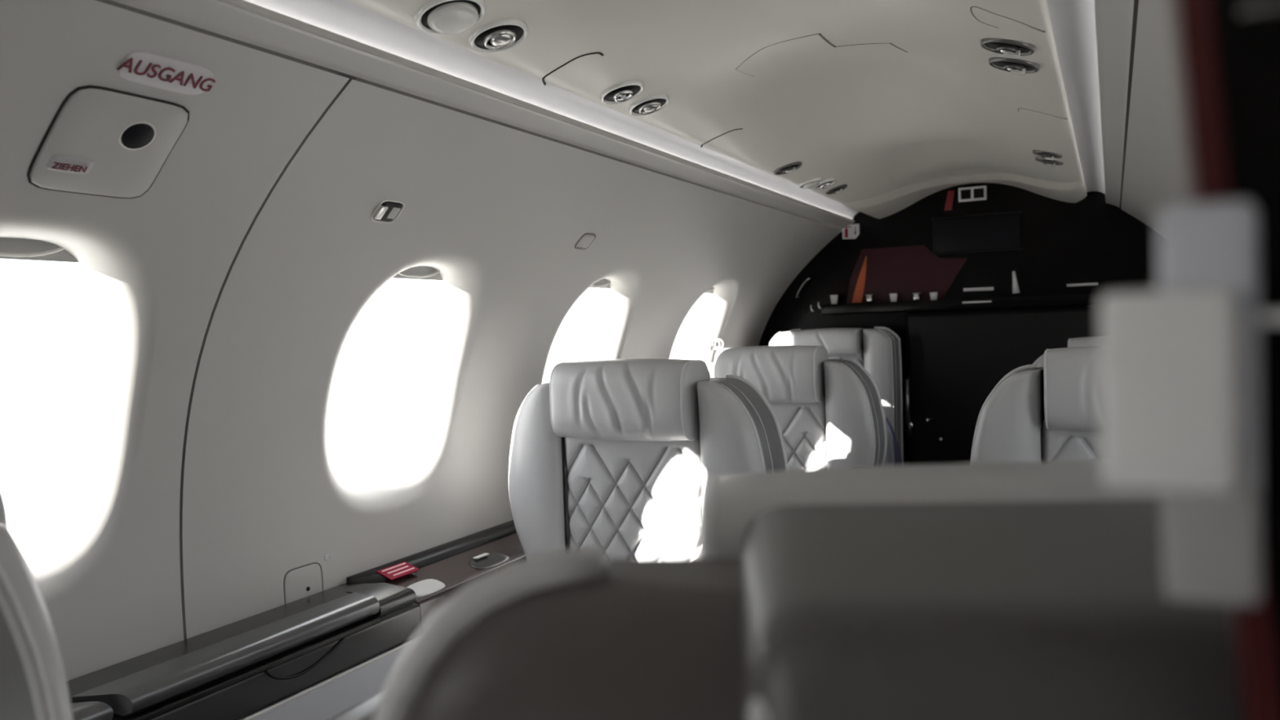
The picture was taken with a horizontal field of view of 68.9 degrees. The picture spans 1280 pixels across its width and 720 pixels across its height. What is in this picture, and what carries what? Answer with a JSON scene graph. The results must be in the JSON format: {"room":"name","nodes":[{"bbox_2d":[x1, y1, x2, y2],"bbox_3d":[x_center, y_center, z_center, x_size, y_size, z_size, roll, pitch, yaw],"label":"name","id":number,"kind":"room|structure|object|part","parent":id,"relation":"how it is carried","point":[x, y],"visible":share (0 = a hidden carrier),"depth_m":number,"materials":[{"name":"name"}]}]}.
{"room":"aircraft cabin","nodes":[
{"label":"aircraft cabin","id":0,"kind":"room"},
{"bbox_2d":[0,0,842,719],"bbox_3d":[-0.465,0.363,1.240,0.422,1.421,4.360,-1,2,27],"label":"wall","id":1,"kind":"structure","parent":0,"point":[223,300],"depth_m":1.29,"materials":[{"name":"plastic"}]},
{"bbox_2d":[0,237,79,262],"bbox_3d":[-0.728,0.053,1.033,0.141,0.386,0.266,-1,2,27],"label":"window","id":2,"kind":"structure","parent":1,"relation":"in","point":[11,248],"depth_m":1.02,"materials":[{"name":"white plastic"}]},
{"bbox_2d":[26,84,189,198],"bbox_3d":[-0.536,-0.217,0.947,0.095,0.090,0.131,-1,2,27],"label":"panel","id":3,"kind":"object","parent":1,"relation":"attached to","point":[102,141],"visible":1,"depth_m":0.94,"materials":[{"name":"plastic"}]},
{"bbox_3d":[-0.568,-0.196,0.930,0.017,0.018,0.044,-1,2,27],"label":"label plate","id":4,"kind":"part","parent":3,"relation":"part of","materials":[{"name":"grey plastic"}]},
{"bbox_3d":[-0.515,-0.230,0.956,0.025,0.023,0.034,-1,2,27],"label":"knob","id":5,"kind":"part","parent":3,"relation":"part of","materials":[{"name":"black plastic"}]},
{"bbox_2d":[116,51,215,94],"bbox_3d":[-0.468,-0.283,0.924,0.030,0.025,0.101,-1,2,27],"label":"exit sign","id":6,"kind":"object","parent":1,"relation":"attached to","point":[151,69],"visible":1,"depth_m":0.92,"materials":[{"name":"white plastic"}]},
{"bbox_3d":[-0.984,0.163,0.242,0.404,0.881,2.130,-1,2,27],"label":"wall panel","id":7,"kind":"part","parent":1,"relation":"part of","materials":[{"name":"plastic"}]},
{"bbox_2d":[66,582,421,719],"bbox_3d":[-0.780,0.486,0.790,0.125,0.186,1.662,-1,2,27],"label":"ledge","id":8,"kind":"object","parent":1,"relation":"attached to","point":[238,669],"visible":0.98,"depth_m":1.24,"materials":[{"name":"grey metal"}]},
{"bbox_3d":[-0.872,0.419,0.545,0.052,0.028,1.149,-1,2,27],"label":"table lid","id":9,"kind":"part","parent":8,"relation":"part of","materials":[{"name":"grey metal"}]},
{"bbox_2d":[283,562,323,604],"bbox_3d":[-0.521,0.362,1.449,0.005,0.085,0.078,-1,2,27],"label":"flap","id":10,"kind":"object","parent":1,"relation":"attached to","point":[305,580],"visible":0.69,"depth_m":1.45,"materials":[{"name":"grey plastic"}]},
{"bbox_3d":[-0.731,0.715,0.781,0.040,0.466,1.670,-1,2,27],"label":"panel","id":11,"kind":"part","parent":1,"relation":"part of","materials":[{"name":"grey plastic"}]},
{"bbox_2d":[370,199,404,223],"bbox_3d":[-0.363,-0.214,1.344,0.031,0.031,0.052,-1,2,27],"label":"coat hook","id":12,"kind":"object","parent":1,"relation":"attached to","point":[388,211],"visible":1,"depth_m":1.34,"materials":[{"name":"white metal"}]},
{"bbox_2d":[391,266,442,280],"bbox_3d":[-0.431,0.023,1.619,0.141,0.386,0.266,-1,2,27],"label":"window","id":13,"kind":"structure","parent":1,"relation":"in","point":[426,273],"depth_m":1.60,"materials":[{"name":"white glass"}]},
{"bbox_2d":[340,520,525,627],"bbox_3d":[-0.016,0.409,2.307,0.124,0.188,1.838,-1,2,27],"label":"ledge","id":14,"kind":"object","parent":1,"relation":"attached to","point":[445,569],"visible":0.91,"depth_m":1.67,"materials":[{"name":"black wood"}]},
{"bbox_2d":[376,561,419,580],"bbox_3d":[-0.410,0.357,1.583,0.033,0.013,0.070,-1,2,27],"label":"placard","id":15,"kind":"object","parent":14,"relation":"on","point":[402,569],"visible":1,"depth_m":1.58,"materials":[{"name":"red"}]},
{"bbox_3d":[-0.051,0.324,2.330,0.044,0.018,1.820,-1,2,27],"label":"rail","id":16,"kind":"part","parent":14,"relation":"part of","materials":[{"name":"black"}]},
{"bbox_2d":[473,552,488,559],"bbox_3d":[-0.294,0.363,1.730,0.010,0.003,0.037,-1,2,27],"label":"switch","id":17,"kind":"object","parent":14,"relation":"attached to","point":[477,555],"depth_m":1.73,"materials":[{"name":"white metal"}]},
{"bbox_2d":[468,551,510,569],"bbox_3d":[-0.279,0.372,1.730,0.044,0.017,0.100,-1,2,27],"label":"switch plate","id":18,"kind":"object","parent":14,"relation":"attached to","point":[477,560],"depth_m":1.73,"materials":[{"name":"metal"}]},
{"bbox_2d":[111,0,854,229],"bbox_3d":[-0.308,-0.344,1.126,0.062,0.030,4.360,-1,2,27],"label":"trim","id":19,"kind":"structure","parent":1,"relation":"attached to","point":[242,20],"depth_m":1.17,"materials":[{"name":"plastic"}]},
{"bbox_3d":[0.000,0.066,2.187,0.404,0.881,2.226,-1,2,27],"label":"wall panel","id":20,"kind":"part","parent":1,"relation":"part of","materials":[{"name":"plastic"}]},
{"bbox_2d":[244,0,859,219],"bbox_3d":[-0.263,-0.374,1.101,0.085,0.050,4.360,-1,2,27],"label":"ceiling light strip","id":21,"kind":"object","parent":1,"relation":"attached to","point":[344,18],"depth_m":1.29,"materials":[{"name":"white plastic"}]},
{"bbox_2d":[574,233,595,249],"bbox_3d":[-0.109,-0.236,1.855,0.029,0.030,0.053,-1,2,27],"label":"coat hook","id":22,"kind":"object","parent":1,"relation":"attached to","point":[585,241],"visible":1,"depth_m":1.85,"materials":[{"name":"grey"}]},
{"bbox_2d":[590,278,610,288],"bbox_3d":[-0.150,-0.004,2.176,0.141,0.386,0.266,-1,2,27],"label":"window","id":23,"kind":"structure","parent":1,"relation":"in","point":[602,283],"depth_m":2.17,"materials":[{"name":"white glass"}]},
{"bbox_2d":[704,287,714,293],"bbox_3d":[0.138,-0.033,2.746,0.141,0.386,0.266,-1,2,27],"label":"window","id":24,"kind":"structure","parent":1,"relation":"in","point":[709,291],"depth_m":2.75,"materials":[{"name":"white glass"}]},
{"bbox_2d":[703,338,724,351],"bbox_3d":[0.225,-0.046,2.804,0.060,0.035,0.030,-1,2,27],"label":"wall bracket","id":25,"kind":"object","parent":1,"relation":"attached to","point":[708,345],"visible":0.98,"depth_m":2.80,"materials":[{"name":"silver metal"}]},
{"bbox_2d":[345,0,1087,218],"bbox_3d":[0.087,-0.448,1.027,0.880,0.220,4.570,-1,2,27],"label":"ceiling","id":26,"kind":"structure","parent":0,"point":[900,103],"depth_m":1.49,"materials":[{"name":"white plastic"}]},
{"bbox_2d":[413,0,486,35],"bbox_3d":[-0.208,-0.379,1.023,0.078,0.030,0.080,0,3,40],"label":"recessed light","id":27,"kind":"object","parent":26,"relation":"in","point":[436,17],"visible":1,"depth_m":1.01,"materials":[{"name":"white plastic"}]},
{"bbox_2d":[468,18,528,53],"bbox_3d":[-0.167,-0.383,1.103,0.070,0.027,0.072,0,3,40],"label":"ceiling vent","id":28,"kind":"object","parent":26,"relation":"in","point":[501,35],"visible":1,"depth_m":1.09,"materials":[{"name":"silver metal"}]},
{"bbox_2d":[474,24,523,49],"bbox_3d":[-0.167,-0.382,1.103,0.060,0.001,0.060,-19,-6,26],"label":"socket","id":29,"kind":"object","parent":28,"relation":"attached to","point":[478,42],"depth_m":1.10,"materials":[{"name":"silver metal"}]},
{"bbox_2d":[600,80,644,104],"bbox_3d":[-0.027,-0.397,1.383,0.066,0.026,0.068,0,3,40],"label":"recessed light","id":30,"kind":"object","parent":26,"relation":"in","point":[624,91],"visible":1,"depth_m":1.37,"materials":[{"name":"silver metal"}]},
{"bbox_2d":[604,84,640,101],"bbox_3d":[-0.026,-0.396,1.382,0.057,0.001,0.057,-19,-6,26],"label":"socket","id":31,"kind":"object","parent":30,"relation":"attached to","point":[635,89],"depth_m":1.38,"materials":[{"name":"silver metal"}]},
{"bbox_2d":[627,93,669,115],"bbox_3d":[0.013,-0.401,1.465,0.066,0.026,0.067,0,3,40],"label":"ceiling vent","id":32,"kind":"object","parent":26,"relation":"in","point":[653,104],"visible":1,"depth_m":1.46,"materials":[{"name":"silver metal"}]},
{"bbox_2d":[632,98,666,113],"bbox_3d":[0.014,-0.400,1.465,0.056,0.001,0.056,-19,-6,26],"label":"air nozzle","id":33,"kind":"object","parent":32,"relation":"attached to","point":[663,101],"depth_m":1.46,"materials":[{"name":"silver metal"}]},
{"bbox_2d":[773,161,802,174],"bbox_3d":[0.332,-0.432,2.099,0.065,0.025,0.066,0,3,40],"label":"ceiling vent","id":34,"kind":"object","parent":26,"relation":"in","point":[791,167],"visible":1,"depth_m":2.09,"materials":[{"name":"grey"}]},
{"bbox_2d":[776,164,799,173],"bbox_3d":[0.333,-0.431,2.099,0.055,0.001,0.055,-18,-6,26],"label":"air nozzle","id":35,"kind":"object","parent":34,"relation":"attached to","point":[794,166],"depth_m":2.10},
{"bbox_2d":[798,177,822,188],"bbox_3d":[0.421,-0.437,2.306,0.059,0.023,0.060,0,3,40],"label":"recessed light","id":36,"kind":"object","parent":26,"relation":"in","point":[812,183],"visible":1,"depth_m":2.29,"materials":[{"name":"white plastic"}]},
{"bbox_2d":[813,178,835,189],"bbox_3d":[0.466,-0.445,2.356,0.057,0.024,0.058,0,3,40],"label":"recessed light","id":37,"kind":"object","parent":26,"relation":"in","point":[828,183],"visible":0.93,"depth_m":2.35,"materials":[{"name":"silver metal"}]},
{"bbox_2d":[824,184,847,194],"bbox_3d":[0.516,-0.450,2.459,0.060,0.024,0.059,-3,2,-35],"label":"ceiling vent","id":38,"kind":"object","parent":26,"relation":"in","point":[837,189],"visible":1,"depth_m":2.45,"materials":[{"name":"grey metal"}]},
{"bbox_2d":[980,38,1035,57],"bbox_3d":[0.476,-0.405,1.208,0.067,0.029,0.069,-1,2,32],"label":"ceiling vent","id":39,"kind":"object","parent":26,"relation":"in","point":[1007,47],"visible":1,"depth_m":1.20,"materials":[{"name":"grey"}]},
{"bbox_2d":[984,42,1030,53],"bbox_3d":[0.476,-0.406,1.209,0.058,0.001,0.058,16,10,25],"label":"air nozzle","id":40,"kind":"object","parent":39,"relation":"attached to","point":[991,45],"depth_m":1.21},
{"bbox_2d":[988,57,1040,75],"bbox_3d":[0.521,-0.410,1.299,0.067,0.029,0.069,-1,2,32],"label":"ceiling vent","id":41,"kind":"object","parent":26,"relation":"in","point":[1015,66],"visible":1,"depth_m":1.29,"materials":[{"name":"grey"}]},
{"bbox_2d":[992,61,1035,71],"bbox_3d":[0.520,-0.410,1.299,0.058,0.001,0.058,16,10,25],"label":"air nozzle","id":42,"kind":"object","parent":41,"relation":"attached to","point":[1000,64],"depth_m":1.30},
{"bbox_2d":[1032,150,1062,160],"bbox_3d":[0.887,-0.448,2.031,0.060,0.028,0.062,-1,2,14],"label":"ceiling vent","id":43,"kind":"object","parent":26,"relation":"in","point":[1047,155],"visible":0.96,"depth_m":2.02,"materials":[{"name":"grey"}]},
{"bbox_2d":[1035,156,1063,167],"bbox_3d":[0.934,-0.453,2.128,0.062,0.029,0.061,-3,3,-40],"label":"ceiling vent","id":44,"kind":"object","parent":26,"relation":"in","point":[1049,162],"visible":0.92,"depth_m":2.12,"materials":[{"name":"grey"}]},
{"bbox_2d":[758,182,1158,465],"bbox_3d":[1.059,0.147,2.927,1.552,1.540,0.040,-1,2,27],"label":"wall","id":45,"kind":"structure","parent":0,"point":[1091,239],"depth_m":2.85,"materials":[{"name":"black paint"}]},
{"bbox_2d":[795,277,811,297],"bbox_3d":[0.548,-0.241,3.130,0.051,0.068,0.027,-1,2,27],"label":"grab rail","id":46,"kind":"object","parent":45,"relation":"attached to","point":[808,278],"visible":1,"depth_m":3.12,"materials":[{"name":"silver metal"}]},
{"bbox_2d":[842,223,859,239],"bbox_3d":[0.690,-0.420,3.058,0.056,0.048,0.004,-1,2,27],"label":"sign","id":47,"kind":"object","parent":45,"relation":"attached to","point":[851,231],"visible":0.98,"depth_m":3.06,"materials":[{"name":"white plastic"}]},
{"bbox_2d":[846,244,966,303],"bbox_3d":[0.847,-0.276,2.987,0.380,0.175,0.006,-1,2,27],"label":"backsplash","id":48,"kind":"structure","parent":45,"relation":"attached to","point":[904,271],"depth_m":2.98,"materials":[{"name":"red"}]},
{"bbox_2d":[852,256,866,302],"bbox_3d":[0.715,-0.262,3.045,0.052,0.150,0.010,-1,2,27],"label":"strap","id":49,"kind":"object","parent":48,"relation":"hanging from","point":[859,291],"visible":1,"depth_m":3.04,"materials":[{"name":"orange"}]},
{"bbox_2d":[944,190,954,210],"bbox_3d":[0.966,-0.498,2.913,0.032,0.060,0.003,-1,2,27],"label":"tag","id":50,"kind":"object","parent":45,"relation":"attached to","point":[948,204],"visible":1,"depth_m":2.91,"materials":[{"name":"red"}]},
{"bbox_2d":[958,185,986,202],"bbox_3d":[1.027,-0.513,2.884,0.082,0.043,0.008,-1,2,27],"label":"sign","id":51,"kind":"object","parent":45,"relation":"attached to","point":[977,193],"visible":1,"depth_m":2.88,"materials":[{"name":"white plastic"}]},
{"bbox_2d":[930,210,1022,254],"bbox_3d":[1.036,-0.391,2.883,0.266,0.116,0.013,-1,2,27],"label":"display screen","id":52,"kind":"object","parent":45,"relation":"attached to","point":[999,231],"visible":1,"depth_m":2.88,"materials":[{"name":"black glass"}]},
{"bbox_2d":[963,286,993,291],"bbox_3d":[1.046,-0.218,2.881,0.088,0.011,0.025,-1,2,27],"label":"handle","id":53,"kind":"object","parent":45,"relation":"attached to","point":[975,289],"visible":1,"depth_m":2.87,"materials":[{"name":"white metal"}]},
{"bbox_2d":[1066,282,1097,286],"bbox_3d":[1.304,-0.222,2.751,0.083,0.008,0.024,-1,2,27],"label":"handle","id":54,"kind":"object","parent":45,"relation":"attached to","point":[1092,283],"visible":1,"depth_m":2.74,"materials":[{"name":"white metal"}]},
{"bbox_2d":[1120,0,1189,231],"bbox_3d":[0.606,0.347,0.698,0.422,1.421,4.360,-1,2,27],"label":"wall","id":55,"kind":"structure","parent":0,"point":[1154,176],"depth_m":1.38,"materials":[{"name":"plastic"}]},
{"bbox_2d":[1046,0,1105,194],"bbox_3d":[0.357,-0.383,0.787,0.085,0.050,4.360,-1,2,27],"label":"ceiling light strip","id":56,"kind":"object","parent":55,"relation":"attached to","point":[1073,21],"depth_m":1.39,"materials":[{"name":"white plastic"}]},
{"bbox_2d":[1093,0,1133,207],"bbox_3d":[0.403,-0.354,0.765,0.062,0.030,4.360,-1,2,27],"label":"trim","id":57,"kind":"structure","parent":55,"relation":"attached to","point":[1113,18],"depth_m":1.25,"materials":[{"name":"plastic"}]},
{"bbox_3d":[0.103,1.014,1.014,1.400,0.060,4.410,-1,2,27],"label":"floor","id":58,"kind":"structure","parent":0,"visible":0},
{"bbox_2d":[0,489,383,719],"bbox_3d":[-0.445,0.528,0.717,0.530,0.966,0.610,-1,2,27],"label":"leather seat","id":59,"kind":"object","parent":58,"relation":"on","point":[33,686],"visible":0.81,"depth_m":0.48,"materials":[{"name":"grey leather"}]},
{"bbox_3d":[-0.239,0.291,0.626,0.052,0.055,0.345,-1,2,27],"label":"armrest","id":60,"kind":"part","parent":59,"relation":"part of","materials":[{"name":"grey leather"}]},
{"bbox_2d":[508,358,788,564],"bbox_3d":[-0.072,0.488,1.547,0.530,0.966,0.610,-1,2,27],"label":"leather seat","id":61,"kind":"object","parent":58,"relation":"on","point":[618,456],"visible":0.52,"depth_m":1.64,"materials":[{"name":"white leather"}]},
{"bbox_2d":[564,431,702,564],"bbox_3d":[-0.011,0.355,1.672,0.274,0.458,0.030,-1,2,27],"label":"cushion","id":62,"kind":"object","parent":61,"relation":"on","point":[626,499],"depth_m":1.65,"materials":[{"name":"grey leather"}]},
{"bbox_2d":[706,345,887,470],"bbox_3d":[0.276,0.453,2.227,0.530,0.966,0.610,-1,2,27],"label":"leather seat","id":63,"kind":"object","parent":58,"relation":"on","point":[829,413],"visible":0.23,"depth_m":2.27,"materials":[{"name":"grey leather"}]},
{"bbox_2d":[769,396,826,470],"bbox_3d":[0.338,0.321,2.353,0.274,0.458,0.030,-1,2,27],"label":"cushion","id":64,"kind":"object","parent":63,"relation":"on","point":[802,425],"depth_m":2.30,"materials":[{"name":"grey leather"}]},
{"bbox_2d":[372,461,1240,719],"bbox_3d":[0.184,0.517,0.510,0.507,0.961,0.631,-2,2,6],"label":"leather seat","id":65,"kind":"object","parent":58,"relation":"on","point":[990,590],"visible":0.9,"depth_m":0.24,"materials":[{"name":"white leather"}]},
{"bbox_2d":[768,326,903,466],"bbox_3d":[0.538,0.408,2.788,0.401,1.002,0.610,-1,2,27],"label":"leather seat","id":66,"kind":"object","parent":58,"relation":"on","point":[877,349],"visible":0.18,"depth_m":2.83,"materials":[{"name":"white leather"}]},
{"bbox_2d":[827,351,863,366],"bbox_3d":[0.599,0.248,2.912,0.210,0.550,0.030,-1,2,27],"label":"cushion","id":67,"kind":"object","parent":66,"relation":"on","point":[859,358],"depth_m":2.86,"materials":[{"name":"grey leather"}]},
{"bbox_2d":[885,417,902,465],"bbox_3d":[0.748,0.306,2.737,0.039,0.284,0.088,-1,2,27],"label":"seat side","id":68,"kind":"object","parent":66,"relation":"hanging from","point":[896,451],"visible":0.4,"depth_m":2.72,"materials":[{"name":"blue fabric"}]},
{"bbox_2d":[821,271,1106,464],"bbox_3d":[1.093,0.301,2.835,1.060,1.137,0.111,-1,2,27],"label":"base cabinet","id":69,"kind":"object","parent":58,"relation":"on","point":[956,357],"depth_m":2.85,"materials":[{"name":"black paint"}]},
{"bbox_2d":[809,304,814,311],"bbox_3d":[0.558,-0.168,3.025,0.013,0.025,0.010,-1,2,27],"label":"hinge clip","id":70,"kind":"object","parent":69,"relation":"attached to","point":[811,307],"visible":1,"depth_m":3.02,"materials":[{"name":"silver metal"}]},
{"bbox_2d":[817,301,822,309],"bbox_3d":[0.580,-0.176,3.014,0.013,0.025,0.010,-1,2,27],"label":"hinge clip","id":71,"kind":"object","parent":69,"relation":"attached to","point":[820,304],"visible":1,"depth_m":3.01,"materials":[{"name":"silver metal"}]},
{"bbox_3d":[0.837,0.147,2.916,0.018,0.176,0.018,-1,2,27],"label":"door handle","id":72,"kind":"part","parent":69,"relation":"part of","materials":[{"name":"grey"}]},
{"bbox_3d":[0.843,0.204,2.904,0.018,0.026,0.018,-1,2,27],"label":"door knob","id":73,"kind":"part","parent":69,"relation":"part of","materials":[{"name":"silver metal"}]},
{"bbox_2d":[821,293,1106,315],"bbox_3d":[1.079,-0.172,2.822,1.060,0.033,0.101,-1,2,27],"label":"countertop","id":74,"kind":"structure","parent":69,"relation":"on","point":[1077,300],"depth_m":2.82,"materials":[{"name":"black paint"}]},
{"bbox_2d":[830,294,837,304],"bbox_3d":[0.634,-0.197,3.051,0.025,0.031,0.025,-1,2,27],"label":"glass cup","id":75,"kind":"object","parent":74,"relation":"on","point":[833,298],"visible":0.96,"depth_m":3.04,"materials":[{"name":"white"}]},
{"bbox_2d":[865,294,873,302],"bbox_3d":[0.737,-0.197,2.999,0.025,0.027,0.025,-1,2,27],"label":"glass cup","id":76,"kind":"object","parent":74,"relation":"on","point":[868,297],"visible":0.98,"depth_m":2.99,"materials":[{"name":"clear glass"}]},
{"bbox_2d":[889,293,897,302],"bbox_3d":[0.806,-0.198,2.965,0.025,0.027,0.025,-1,2,27],"label":"glass cup","id":77,"kind":"object","parent":74,"relation":"on","point":[893,296],"visible":0.95,"depth_m":2.96,"materials":[{"name":"white"}]},
{"bbox_2d":[911,293,919,301],"bbox_3d":[0.868,-0.198,2.933,0.025,0.025,0.025,-1,2,27],"label":"glass cup","id":78,"kind":"object","parent":74,"relation":"on","point":[916,296],"visible":0.94,"depth_m":2.92,"materials":[{"name":"clear glass"}]},
{"bbox_2d":[929,292,937,300],"bbox_3d":[0.915,-0.198,2.909,0.025,0.025,0.025,-1,2,27],"label":"glass cup","id":79,"kind":"object","parent":74,"relation":"on","point":[933,295],"visible":0.96,"depth_m":2.90,"materials":[{"name":"white"}]},
{"bbox_3d":[1.032,-0.176,2.843,0.082,0.006,0.109,-1,2,27],"label":"bar handle","id":80,"kind":"part","parent":69,"relation":"part of","materials":[{"name":"silver metal"}]},
{"bbox_3d":[1.140,-0.235,2.829,0.022,0.068,0.031,-1,2,27],"label":"bar handle","id":81,"kind":"part","parent":69,"relation":"part of","materials":[{"name":"silver metal"}]},
{"bbox_2d":[969,346,1102,462],"bbox_3d":[0.763,0.465,1.432,0.530,0.966,0.610,-1,2,27],"label":"leather seat","id":82,"kind":"object","parent":58,"relation":"on","point":[1052,411],"visible":0.12,"depth_m":1.59,"materials":[{"name":"white leather"}]},
{"bbox_2d":[1043,420,1102,461],"bbox_3d":[0.825,0.332,1.557,0.274,0.458,0.030,-1,2,27],"label":"cushion","id":83,"kind":"object","parent":82,"relation":"on","point":[1059,445],"depth_m":1.58,"materials":[{"name":"grey leather"}]},
{"bbox_2d":[1032,336,1100,367],"bbox_3d":[1.117,0.430,2.115,0.530,0.966,0.610,-1,2,27],"label":"leather seat","id":84,"kind":"object","parent":58,"relation":"on","point":[1094,340],"visible":0.02,"depth_m":2.24,"materials":[{"name":"grey leather"}]},
{"bbox_2d":[1168,0,1279,719],"bbox_3d":[0.250,0.334,0.103,0.362,1.310,0.020,-1,2,27],"label":"wall","id":85,"kind":"structure","parent":58,"relation":"on","point":[1227,52],"depth_m":0.15,"materials":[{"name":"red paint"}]},
{"bbox_2d":[1099,199,1262,605],"bbox_3d":[0.089,0.007,0.154,0.023,0.066,0.006,-1,2,27],"label":"block","id":86,"kind":"object","parent":85,"relation":"attached to","point":[1180,360],"visible":1,"depth_m":0.15,"materials":[{"name":"white"}]},
{"bbox_3d":[0.087,0.005,0.155,0.019,0.033,0.006,-1,2,27],"label":"plate","id":87,"kind":"part","parent":86,"relation":"part of","materials":[{"name":"white plastic"}]},
{"bbox_3d":[0.092,-0.018,0.152,0.014,0.016,0.004,-1,2,27],"label":"plate","id":88,"kind":"part","parent":86,"relation":"part of","materials":[{"name":"white plastic"}]},
{"bbox_3d":[0.094,0.030,0.154,0.014,0.020,0.004,-1,2,27],"label":"plate","id":89,"kind":"part","parent":86,"relation":"part of","materials":[{"name":"grey"}]},
{"bbox_3d":[0.098,0.007,0.152,0.004,0.064,0.002,-1,2,27],"label":"rail","id":90,"kind":"part","parent":86,"relation":"part of","materials":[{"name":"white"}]},
{"bbox_3d":[0.252,0.339,0.102,0.357,1.300,0.016,-1,2,27],"label":"panel","id":91,"kind":"part","parent":85,"relation":"part of","materials":[{"name":"black paint"}]},
{"label":"outside","id":92,"kind":"structure","parent":0,"visible":0},
{"bbox_2d":[0,343,693,546],"bbox_3d":[-0.262,2.402,0.253,240.000,0.001,240.000,-1,2,27],"label":"ground","id":93,"kind":"structure","parent":92,"point":[373,396],"depth_m":29.10,"materials":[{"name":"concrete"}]}
]}

